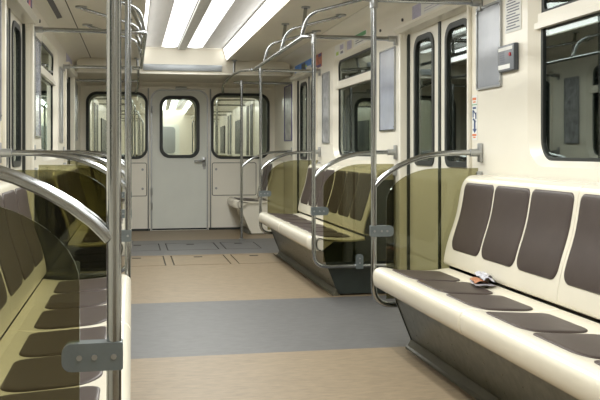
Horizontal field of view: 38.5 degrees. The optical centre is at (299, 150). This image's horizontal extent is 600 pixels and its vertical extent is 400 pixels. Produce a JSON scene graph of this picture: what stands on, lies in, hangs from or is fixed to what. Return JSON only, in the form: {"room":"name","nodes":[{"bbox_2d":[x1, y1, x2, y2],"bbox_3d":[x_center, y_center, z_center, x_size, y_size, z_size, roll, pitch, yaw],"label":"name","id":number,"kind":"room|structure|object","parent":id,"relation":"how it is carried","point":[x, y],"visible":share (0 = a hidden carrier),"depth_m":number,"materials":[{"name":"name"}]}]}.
{"room":"train carriage","nodes":[
{"label":"train carriage","id":0,"kind":"room"},
{"bbox_2d":[0,0,80,207],"bbox_3d":[-1.627,0.024,4.603,0.030,2.217,14.860,0,0,-11],"label":"wall","id":1,"kind":"structure","parent":0,"point":[39,163],"depth_m":7.34,"materials":[{"name":"beige plastic"}]},
{"bbox_2d":[0,0,1,120],"bbox_3d":[-1.566,-0.495,4.412,0.015,0.670,0.420,0,0,-11],"label":"poster frame","id":2,"kind":"object","parent":1,"relation":"attached to","point":[0,0],"visible":1,"depth_m":4.61,"materials":[{"name":"metal"}]},
{"bbox_2d":[1,0,39,223],"bbox_3d":[-1.775,0.090,5.359,0.150,2.060,1.420,0,0,-11],"label":"door","id":3,"kind":"structure","parent":1,"relation":"in","point":[15,13],"depth_m":5.67,"materials":[{"name":"beige paint"}]},
{"bbox_2d":[34,36,40,137],"bbox_3d":[-1.960,-0.470,6.428,0.015,0.740,0.370,0,0,-11],"label":"poster frame","id":4,"kind":"object","parent":1,"relation":"attached to","point":[37,43],"visible":0.96,"depth_m":6.43,"materials":[{"name":"metal"}]},
{"bbox_2d":[0,0,122,399],"bbox_3d":[-0.732,0.008,1.880,0.680,1.794,0.062,0,0,-11],"label":"handrail","id":5,"kind":"object","parent":1,"relation":"attached to","point":[106,354],"depth_m":1.93,"materials":[{"name":"metal"}]},
{"bbox_2d":[59,66,63,142],"bbox_3d":[-2.382,-0.455,8.588,0.015,0.750,0.330,0,0,-11],"label":"poster frame","id":6,"kind":"object","parent":1,"relation":"attached to","point":[61,72],"visible":1,"depth_m":8.43,"materials":[{"name":"metal"}]},
{"bbox_2d":[0,0,130,278],"bbox_3d":[-1.255,0.008,4.605,0.698,1.794,0.062,0,0,-11],"label":"handrail","id":7,"kind":"object","parent":1,"relation":"attached to","point":[125,234],"depth_m":4.65,"materials":[{"name":"metal"}]},
{"bbox_2d":[0,149,11,156],"bbox_3d":[-1.555,0.010,4.546,0.060,0.046,0.045,0,0,-11],"label":"socket","id":8,"kind":"object","parent":7,"relation":"attached to","point":[3,152],"depth_m":4.53,"materials":[{"name":"metal"}]},
{"bbox_2d":[66,53,71,64],"bbox_3d":[-2.614,-1.002,9.745,0.003,0.125,0.870,0,0,-11],"label":"wall advert","id":9,"kind":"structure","parent":1,"relation":"attached to","point":[67,56],"depth_m":9.60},
{"bbox_2d":[64,61,77,164],"bbox_3d":[-2.624,0.090,9.707,0.150,2.060,1.420,0,0,-11],"label":"door","id":10,"kind":"structure","parent":1,"relation":"in","point":[71,72],"depth_m":10.19,"materials":[{"name":"beige paint"}]},
{"bbox_2d":[75,82,77,140],"bbox_3d":[-2.811,-0.495,10.786,0.015,0.730,0.550,0,0,-11],"label":"poster frame","id":11,"kind":"object","parent":1,"relation":"attached to","point":[76,84],"visible":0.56,"depth_m":10.95,"materials":[{"name":"metal"}]},
{"bbox_2d":[34,29,131,276],"bbox_3d":[-1.573,0.008,6.234,0.698,1.794,0.062,0,0,-11],"label":"handrail","id":12,"kind":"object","parent":1,"relation":"attached to","point":[74,273],"depth_m":6.21,"materials":[{"name":"metal"}]},
{"bbox_2d":[32,0,145,64],"bbox_3d":[-1.228,-1.115,4.681,0.825,0.100,14.860,0,0,-11],"label":"cove","id":13,"kind":"object","parent":1,"relation":"attached to","point":[73,45],"visible":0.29,"depth_m":7.66,"materials":[{"name":"beige plastic"}]},
{"bbox_2d":[47,0,61,18],"bbox_3d":[-1.948,-1.127,6.838,0.041,0.015,0.930,0,0,-11],"label":"vent slot","id":14,"kind":"object","parent":13,"relation":"attached to","point":[52,4],"visible":1,"depth_m":6.82,"materials":[{"name":"grey metal"}]},
{"bbox_2d":[34,0,146,160],"bbox_3d":[-2.072,-0.536,8.907,0.876,1.231,6.216,0,0,-11],"label":"handrail","id":15,"kind":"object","parent":1,"relation":"in","point":[49,58],"depth_m":7.70,"materials":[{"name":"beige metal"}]},
{"bbox_2d":[34,26,42,32],"bbox_3d":[-1.876,-0.872,6.175,0.055,0.046,0.045,0,0,-11],"label":"wall socket","id":16,"kind":"object","parent":15,"relation":"attached to","point":[37,29],"depth_m":6.16,"materials":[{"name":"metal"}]},
{"bbox_2d":[41,42,53,75],"bbox_3d":[-2.227,-0.807,7.512,0.028,0.205,1.400,0,0,-11],"label":"window","id":17,"kind":"structure","parent":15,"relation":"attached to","point":[47,50],"depth_m":7.64,"materials":[{"name":"clear glass"}]},
{"bbox_2d":[63,66,131,208],"bbox_3d":[-2.102,0.008,8.943,0.698,1.794,0.062,0,0,-11],"label":"handrail","id":18,"kind":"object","parent":1,"relation":"attached to","point":[88,152],"depth_m":8.94,"materials":[{"name":"metal"}]},
{"bbox_2d":[67,0,265,53],"bbox_3d":[-0.278,-1.320,4.867,2.840,0.060,14.860,0,0,-11],"label":"ceiling","id":19,"kind":"structure","parent":0,"point":[239,12],"depth_m":8.57,"materials":[{"name":"white plastic"}]},
{"bbox_2d":[144,0,149,29],"bbox_3d":[-0.681,-1.210,4.048,0.085,0.157,13.408,0,0,-11],"label":"light","id":20,"kind":"object","parent":19,"relation":"attached to","point":[147,1],"visible":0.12,"depth_m":7.75,"materials":[{"name":"white plastic"}]},
{"bbox_2d":[162,0,197,47],"bbox_3d":[-0.335,-1.284,4.092,0.190,0.010,13.320,0,0,-11],"label":"recessed light","id":21,"kind":"object","parent":19,"relation":"in","point":[182,10],"visible":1,"depth_m":8.50,"materials":[{"name":"white plastic"}]},
{"bbox_2d":[75,45,292,82],"bbox_3d":[-1.561,-1.143,11.437,2.720,0.375,1.472,0,0,-11],"label":"bulkhead","id":22,"kind":"object","parent":19,"relation":"attached to","point":[153,55],"visible":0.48,"depth_m":10.80,"materials":[{"name":"beige plastic"}]},
{"bbox_2d":[143,64,221,71],"bbox_3d":[-1.459,-1.037,10.716,0.976,0.078,0.029,0,0,-11],"label":"display strip","id":23,"kind":"object","parent":22,"relation":"attached to","point":[159,67],"visible":1,"depth_m":10.70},
{"bbox_2d":[178,0,211,49],"bbox_3d":[-0.187,-1.274,4.141,0.104,0.029,13.400,0,0,-11],"label":"spine","id":24,"kind":"object","parent":19,"relation":"attached to","point":[202,6],"visible":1,"depth_m":8.43,"materials":[{"name":"beige plastic"}]},
{"bbox_2d":[188,0,233,47],"bbox_3d":[-0.031,-1.284,4.151,0.190,0.010,13.320,0,0,-11],"label":"recessed light","id":25,"kind":"object","parent":19,"relation":"in","point":[217,9],"visible":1,"depth_m":8.53,"materials":[{"name":"white plastic"}]},
{"bbox_2d":[223,0,287,60],"bbox_3d":[0.354,-1.210,4.251,0.085,0.157,13.408,0,0,-11],"label":"light","id":26,"kind":"object","parent":19,"relation":"attached to","point":[268,9],"visible":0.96,"depth_m":8.28,"materials":[{"name":"white plastic"}]},
{"bbox_2d":[81,82,274,230],"bbox_3d":[-1.706,0.076,12.179,2.720,2.112,0.040,0,0,-11],"label":"wall","id":27,"kind":"structure","parent":0,"point":[223,214],"depth_m":12.24,"materials":[{"name":"beige plastic"}]},
{"bbox_2d":[86,91,147,158],"bbox_3d":[-2.552,-0.357,11.996,0.844,0.939,0.030,0,0,-11],"label":"window","id":28,"kind":"structure","parent":27,"relation":"in","point":[90,95],"depth_m":12.00,"materials":[{"name":"black rubber"}]},
{"bbox_2d":[100,163,146,196],"bbox_3d":[-2.461,0.400,12.004,0.636,0.470,0.014,0,0,-11],"label":"hatch","id":29,"kind":"object","parent":27,"relation":"attached to","point":[139,170],"visible":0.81,"depth_m":12.04,"materials":[{"name":"metal"}]},
{"bbox_2d":[132,229,149,230],"bbox_3d":[-2.570,1.105,11.983,0.950,0.030,0.012,0,0,-11],"label":"baseboard","id":30,"kind":"structure","parent":27,"relation":"attached to","point":[132,229],"depth_m":12.04,"materials":[{"name":"black rubber"}]},
{"bbox_2d":[148,88,148,230],"bbox_3d":[-2.128,0.120,12.070,0.020,2.000,0.012,0,0,-11],"label":"trim","id":31,"kind":"structure","parent":27,"relation":"attached to","point":[148,88],"depth_m":12.06,"materials":[{"name":"metal"}]},
{"bbox_2d":[85,85,270,89],"bbox_3d":[-1.699,-0.900,12.144,2.600,0.030,0.029,0,0,-11],"label":"trim","id":32,"kind":"structure","parent":27,"relation":"attached to","point":[122,86],"depth_m":12.17,"materials":[{"name":"grey metal"}]},
{"bbox_2d":[151,89,207,230],"bbox_3d":[-1.695,0.127,12.123,0.808,1.991,0.101,0,0,-11],"label":"door","id":33,"kind":"structure","parent":27,"relation":"in","point":[179,183],"depth_m":12.14,"materials":[{"name":"metal"}]},
{"bbox_2d":[175,86,186,89],"bbox_3d":[-1.677,-0.887,12.136,0.160,0.045,0.045,0,0,-11],"label":"door sign","id":34,"kind":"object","parent":33,"relation":"attached to","point":[176,87],"depth_m":12.12,"materials":[{"name":"metal"}]},
{"bbox_2d":[210,89,210,228],"bbox_3d":[-1.274,0.120,12.236,0.020,2.000,0.012,0,0,-11],"label":"trim","id":35,"kind":"structure","parent":27,"relation":"attached to","point":[210,89],"depth_m":12.23,"materials":[{"name":"metal"}]},
{"bbox_2d":[209,227,239,229],"bbox_3d":[-0.832,1.105,12.323,0.950,0.030,0.012,0,0,-11],"label":"baseboard","id":36,"kind":"structure","parent":27,"relation":"attached to","point":[215,228],"depth_m":12.27,"materials":[{"name":"black rubber"}]},
{"bbox_2d":[212,162,255,195],"bbox_3d":[-0.940,0.400,12.301,0.636,0.470,0.014,0,0,-11],"label":"hatch","id":37,"kind":"object","parent":27,"relation":"attached to","point":[225,176],"visible":0.94,"depth_m":12.30,"materials":[{"name":"metal"}]},
{"bbox_2d":[211,93,269,158],"bbox_3d":[-0.854,-0.357,12.328,0.844,0.939,0.030,0,0,-11],"label":"window","id":38,"kind":"structure","parent":27,"relation":"in","point":[218,94],"depth_m":12.30,"materials":[{"name":"black rubber"}]},
{"bbox_2d":[121,229,475,399],"bbox_3d":[-0.278,1.144,4.867,2.900,0.052,14.860,0,0,-11],"label":"floor","id":39,"kind":"structure","parent":0,"point":[216,315],"depth_m":5.28,"materials":[{"name":"beige laminate"}]},
{"bbox_2d":[0,180,130,399],"bbox_3d":[-0.987,0.628,3.231,0.691,0.984,2.687,0,0,-11],"label":"bench","id":40,"kind":"object","parent":39,"relation":"on","point":[38,317],"visible":0.84,"depth_m":3.29,"materials":[{"name":"brown plastic"}]},
{"bbox_2d":[34,164,131,279],"bbox_3d":[-1.838,0.628,7.588,0.691,0.984,2.687,0,0,-11],"label":"bench","id":41,"kind":"object","parent":39,"relation":"on","point":[84,245],"visible":0.47,"depth_m":6.28,"materials":[{"name":"brown plastic"}]},
{"bbox_2d":[77,162,124,216],"bbox_3d":[-2.612,0.628,11.553,0.691,0.984,0.817,0,0,-11],"label":"bench","id":42,"kind":"object","parent":39,"relation":"on","point":[89,185],"visible":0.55,"depth_m":11.14,"materials":[{"name":"brown plastic"}]},
{"bbox_2d":[75,79,132,241],"bbox_3d":[-2.410,0.116,10.554,0.711,2.009,0.070,0,0,-11],"label":"handrail","id":43,"kind":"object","parent":39,"relation":"on","point":[122,160],"depth_m":10.62,"materials":[{"name":"metal"}]},
{"bbox_2d":[227,161,283,233],"bbox_3d":[-0.631,0.628,11.941,0.691,0.984,0.817,0,0,-11],"label":"bench","id":44,"kind":"object","parent":39,"relation":"on","point":[273,173],"visible":0.77,"depth_m":11.60,"materials":[{"name":"brown plastic"}]},
{"bbox_2d":[239,81,291,239],"bbox_3d":[-0.434,0.116,10.940,0.694,2.009,0.070,0,0,-11],"label":"handrail","id":45,"kind":"object","parent":39,"relation":"on","point":[242,164],"depth_m":10.87,"materials":[{"name":"metal"}]},
{"bbox_2d":[259,164,393,295],"bbox_3d":[0.144,0.628,7.975,0.691,0.984,2.687,0,0,-11],"label":"bench","id":46,"kind":"object","parent":39,"relation":"on","point":[345,191],"visible":0.84,"depth_m":7.03,"materials":[{"name":"brown plastic"}]},
{"bbox_2d":[373,175,599,399],"bbox_3d":[0.995,0.628,3.618,0.691,0.984,2.687,0,0,-11],"label":"bench","id":47,"kind":"object","parent":39,"relation":"on","point":[537,237],"visible":0.99,"depth_m":3.79,"materials":[{"name":"brown plastic"}]},
{"bbox_2d":[469,271,493,285],"bbox_3d":[0.906,0.636,4.313,0.096,0.054,0.232,0,0,0],"label":"wrapper","id":48,"kind":"object","parent":47,"relation":"on","point":[482,280],"visible":1,"depth_m":4.29,"materials":[{"name":"white paper"}]},
{"bbox_2d":[275,0,599,323],"bbox_3d":[1.071,0.024,5.130,0.030,2.217,14.860,0,0,-11],"label":"wall","id":49,"kind":"structure","parent":0,"point":[502,112],"depth_m":5.07,"materials":[{"name":"beige plastic"}]},
{"bbox_2d":[284,85,291,140],"bbox_3d":[-0.158,-0.495,11.304,0.015,0.730,0.550,0,0,-11],"label":"poster frame","id":50,"kind":"object","parent":49,"relation":"attached to","point":[287,89],"visible":0.91,"depth_m":11.28,"materials":[{"name":"metal"}]},
{"bbox_2d":[258,68,320,233],"bbox_3d":[-0.113,0.008,9.331,0.680,1.794,0.062,0,0,-11],"label":"handrail","id":51,"kind":"object","parent":49,"relation":"attached to","point":[261,193],"depth_m":9.26,"materials":[{"name":"metal"}]},
{"bbox_2d":[295,58,311,73],"bbox_3d":[0.036,-1.002,10.344,0.004,0.125,1.030,0,0,-11],"label":"sticker","id":52,"kind":"object","parent":49,"relation":"attached to","point":[307,64],"depth_m":10.19,"materials":[{"name":"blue paper"}]},
{"bbox_2d":[290,67,317,213],"bbox_3d":[0.075,0.090,10.234,0.150,2.060,1.420,0,0,-11],"label":"door","id":53,"kind":"structure","parent":49,"relation":"in","point":[302,78],"depth_m":10.73,"materials":[{"name":"beige paint"}]},
{"bbox_2d":[221,0,396,159],"bbox_3d":[-0.130,-0.536,9.286,0.866,1.231,6.216,0,0,-11],"label":"window","id":54,"kind":"structure","parent":49,"relation":"in","point":[364,76],"depth_m":8.16,"materials":[{"name":"beige plastic"}]},
{"bbox_2d":[338,47,370,80],"bbox_3d":[0.533,-0.807,8.051,0.028,0.205,1.400,0,0,-11],"label":"vent","id":55,"kind":"object","parent":54,"relation":"attached to","point":[355,52],"depth_m":8.12,"materials":[{"name":"clear glass"}]},
{"bbox_2d":[316,52,321,67],"bbox_3d":[0.205,-0.995,9.475,0.004,0.150,0.320,0,0,-11],"label":"sticker","id":56,"kind":"object","parent":49,"relation":"attached to","point":[318,56],"depth_m":9.43,"materials":[{"name":"paper"}]},
{"bbox_2d":[227,0,416,68],"bbox_3d":[0.647,-1.115,5.048,0.875,0.100,14.860,0,0,-11],"label":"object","id":57,"kind":"object","parent":49,"relation":"attached to","point":[357,19],"visible":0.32,"depth_m":7.86,"materials":[{"name":"beige plastic"}]},
{"bbox_2d":[322,71,329,143],"bbox_3d":[0.271,-0.455,9.106,0.015,0.750,0.330,0,0,-11],"label":"poster frame","id":58,"kind":"object","parent":49,"relation":"attached to","point":[325,76],"visible":1,"depth_m":9.07,"materials":[{"name":"metal"}]},
{"bbox_2d":[335,41,344,57],"bbox_3d":[0.392,-1.002,8.518,0.004,0.115,0.410,0,0,-11],"label":"sticker","id":59,"kind":"object","parent":49,"relation":"attached to","point":[340,48],"depth_m":8.48,"materials":[{"name":"white paper"}]},
{"bbox_2d":[347,40,351,49],"bbox_3d":[0.466,-1.005,8.140,0.003,0.080,0.160,0,0,-11],"label":"sticker","id":60,"kind":"object","parent":49,"relation":"attached to","point":[349,43],"depth_m":8.13,"materials":[{"name":"white paper"}]},
{"bbox_2d":[311,34,396,268],"bbox_3d":[0.416,0.008,6.622,0.680,1.794,0.062,0,0,-11],"label":"handrail","id":61,"kind":"object","parent":49,"relation":"attached to","point":[315,210],"depth_m":6.55,"materials":[{"name":"metal"}]},
{"bbox_2d":[387,149,395,154],"bbox_3d":[0.708,0.010,6.679,0.060,0.046,0.045,0,0,-11],"label":"socket","id":62,"kind":"object","parent":61,"relation":"attached to","point":[389,151],"depth_m":6.66,"materials":[{"name":"metal"}]},
{"bbox_2d":[388,36,395,41],"bbox_3d":[0.710,-0.872,6.680,0.055,0.046,0.045,0,0,-11],"label":"wall socket","id":63,"kind":"object","parent":61,"relation":"attached to","point":[390,38],"depth_m":6.66,"materials":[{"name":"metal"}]},
{"bbox_2d":[354,29,366,46],"bbox_3d":[0.542,-1.015,7.753,0.004,0.110,0.450,0,0,-11],"label":"sticker","id":64,"kind":"object","parent":49,"relation":"attached to","point":[364,32],"depth_m":7.73,"materials":[{"name":"white paper"}]},
{"bbox_2d":[355,30,365,35],"bbox_3d":[0.540,-1.046,7.752,0.001,0.035,0.396,0,0,-11],"label":"print","id":65,"kind":"object","parent":64,"relation":"on","point":[363,33],"depth_m":7.66},
{"bbox_2d":[379,46,395,131],"bbox_3d":[0.700,-0.490,6.912,0.015,0.660,0.420,0,0,-11],"label":"poster frame","id":66,"kind":"object","parent":49,"relation":"attached to","point":[387,57],"visible":1,"depth_m":6.91,"materials":[{"name":"metal"}]},
{"bbox_2d":[369,0,482,306],"bbox_3d":[0.734,0.008,4.993,0.680,1.794,0.062,0,0,-11],"label":"handrail","id":67,"kind":"object","parent":49,"relation":"attached to","point":[375,230],"depth_m":4.92,"materials":[{"name":"metal"}]},
{"bbox_2d":[469,149,480,156],"bbox_3d":[1.026,0.010,5.050,0.060,0.046,0.045,0,0,-11],"label":"socket","id":68,"kind":"object","parent":67,"relation":"attached to","point":[472,152],"depth_m":5.03,"materials":[{"name":"metal"}]},
{"bbox_2d":[412,3,444,19],"bbox_3d":[0.927,-1.004,5.780,0.004,0.112,1.070,0,0,-11],"label":"sticker","id":69,"kind":"object","parent":49,"relation":"attached to","point":[419,9],"depth_m":6.08,"materials":[{"name":"white paper"}]},
{"bbox_2d":[412,3,420,19],"bbox_3d":[0.841,-1.004,6.210,0.001,0.108,0.193,0,0,-11],"label":"print","id":70,"kind":"object","parent":69,"relation":"attached to","point":[416,9],"depth_m":6.21},
{"bbox_2d":[394,4,471,269],"bbox_3d":[0.924,0.090,5.886,0.150,2.060,1.420,0,0,-11],"label":"door","id":71,"kind":"structure","parent":49,"relation":"in","point":[433,194],"depth_m":6.01,"materials":[{"name":"beige paint"}]},
{"bbox_2d":[472,95,476,139],"bbox_3d":[1.048,-0.200,5.162,0.003,0.270,0.079,0,0,-11],"label":"sticker","id":72,"kind":"object","parent":49,"relation":"attached to","point":[474,97],"visible":1,"depth_m":5.16,"materials":[{"name":"white paper"}]},
{"bbox_2d":[362,0,599,168],"bbox_3d":[0.997,-0.536,3.631,0.821,1.231,2.820,0,0,-11],"label":"window","id":73,"kind":"structure","parent":49,"relation":"in","point":[538,22],"depth_m":4.40,"materials":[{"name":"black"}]},
{"bbox_2d":[470,0,480,6],"bbox_3d":[1.028,-0.872,5.051,0.055,0.046,0.045,0,0,-11],"label":"wall socket","id":74,"kind":"object","parent":73,"relation":"attached to","point":[477,3],"depth_m":5.03,"materials":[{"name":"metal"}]},
{"bbox_2d":[542,0,577,12],"bbox_3d":[1.380,-0.807,3.713,0.028,0.205,1.400,0,0,-11],"label":"vent","id":75,"kind":"object","parent":73,"relation":"attached to","point":[573,3],"depth_m":4.23,"materials":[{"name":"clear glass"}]},
{"bbox_2d":[476,0,501,89],"bbox_3d":[1.083,-0.603,4.947,0.015,0.485,0.345,0,0,-11],"label":"poster frame","id":76,"kind":"object","parent":49,"relation":"attached to","point":[488,20],"visible":0.97,"depth_m":4.95,"materials":[{"name":"metal"}]},
{"bbox_2d":[498,42,517,72],"bbox_3d":[1.127,-0.505,4.673,0.035,0.146,0.210,0,0,-11],"label":"speaker box","id":77,"kind":"object","parent":49,"relation":"attached to","point":[507,54],"visible":1,"depth_m":4.63,"materials":[{"name":"grey plastic"}]},
{"bbox_2d":[505,0,521,33],"bbox_3d":[1.150,-0.755,4.639,0.003,0.220,0.195,0,0,-11],"label":"notice sheet","id":78,"kind":"object","parent":49,"relation":"attached to","point":[513,8],"visible":1,"depth_m":4.63,"materials":[{"name":"white paper"}]},
{"label":"outside","id":79,"kind":"structure","parent":0,"visible":0},
{"bbox_2d":[89,94,266,155],"bbox_3d":[-3.003,-0.090,19.905,2.800,2.480,14.030,0,0,-9],"label":"window glass","id":80,"kind":"object","parent":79,"point":[179,116],"visible":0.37,"depth_m":19.25,"materials":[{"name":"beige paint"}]},
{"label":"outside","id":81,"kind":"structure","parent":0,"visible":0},
{"bbox_2d":[25,30,25,173],"bbox_3d":[-3.831,-0.180,12.497,0.150,3.800,34.000,0,0,-11],"label":"wall","id":82,"kind":"structure","parent":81,"point":[25,30],"depth_m":10.61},
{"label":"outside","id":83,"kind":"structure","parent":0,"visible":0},
{"bbox_2d":[303,0,599,161],"bbox_3d":[0.144,-0.180,13.274,0.150,3.800,34.000,0,0,-11],"label":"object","id":84,"kind":"structure","parent":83,"point":[573,48],"depth_m":5.45,"materials":[{"name":"clear glass"}]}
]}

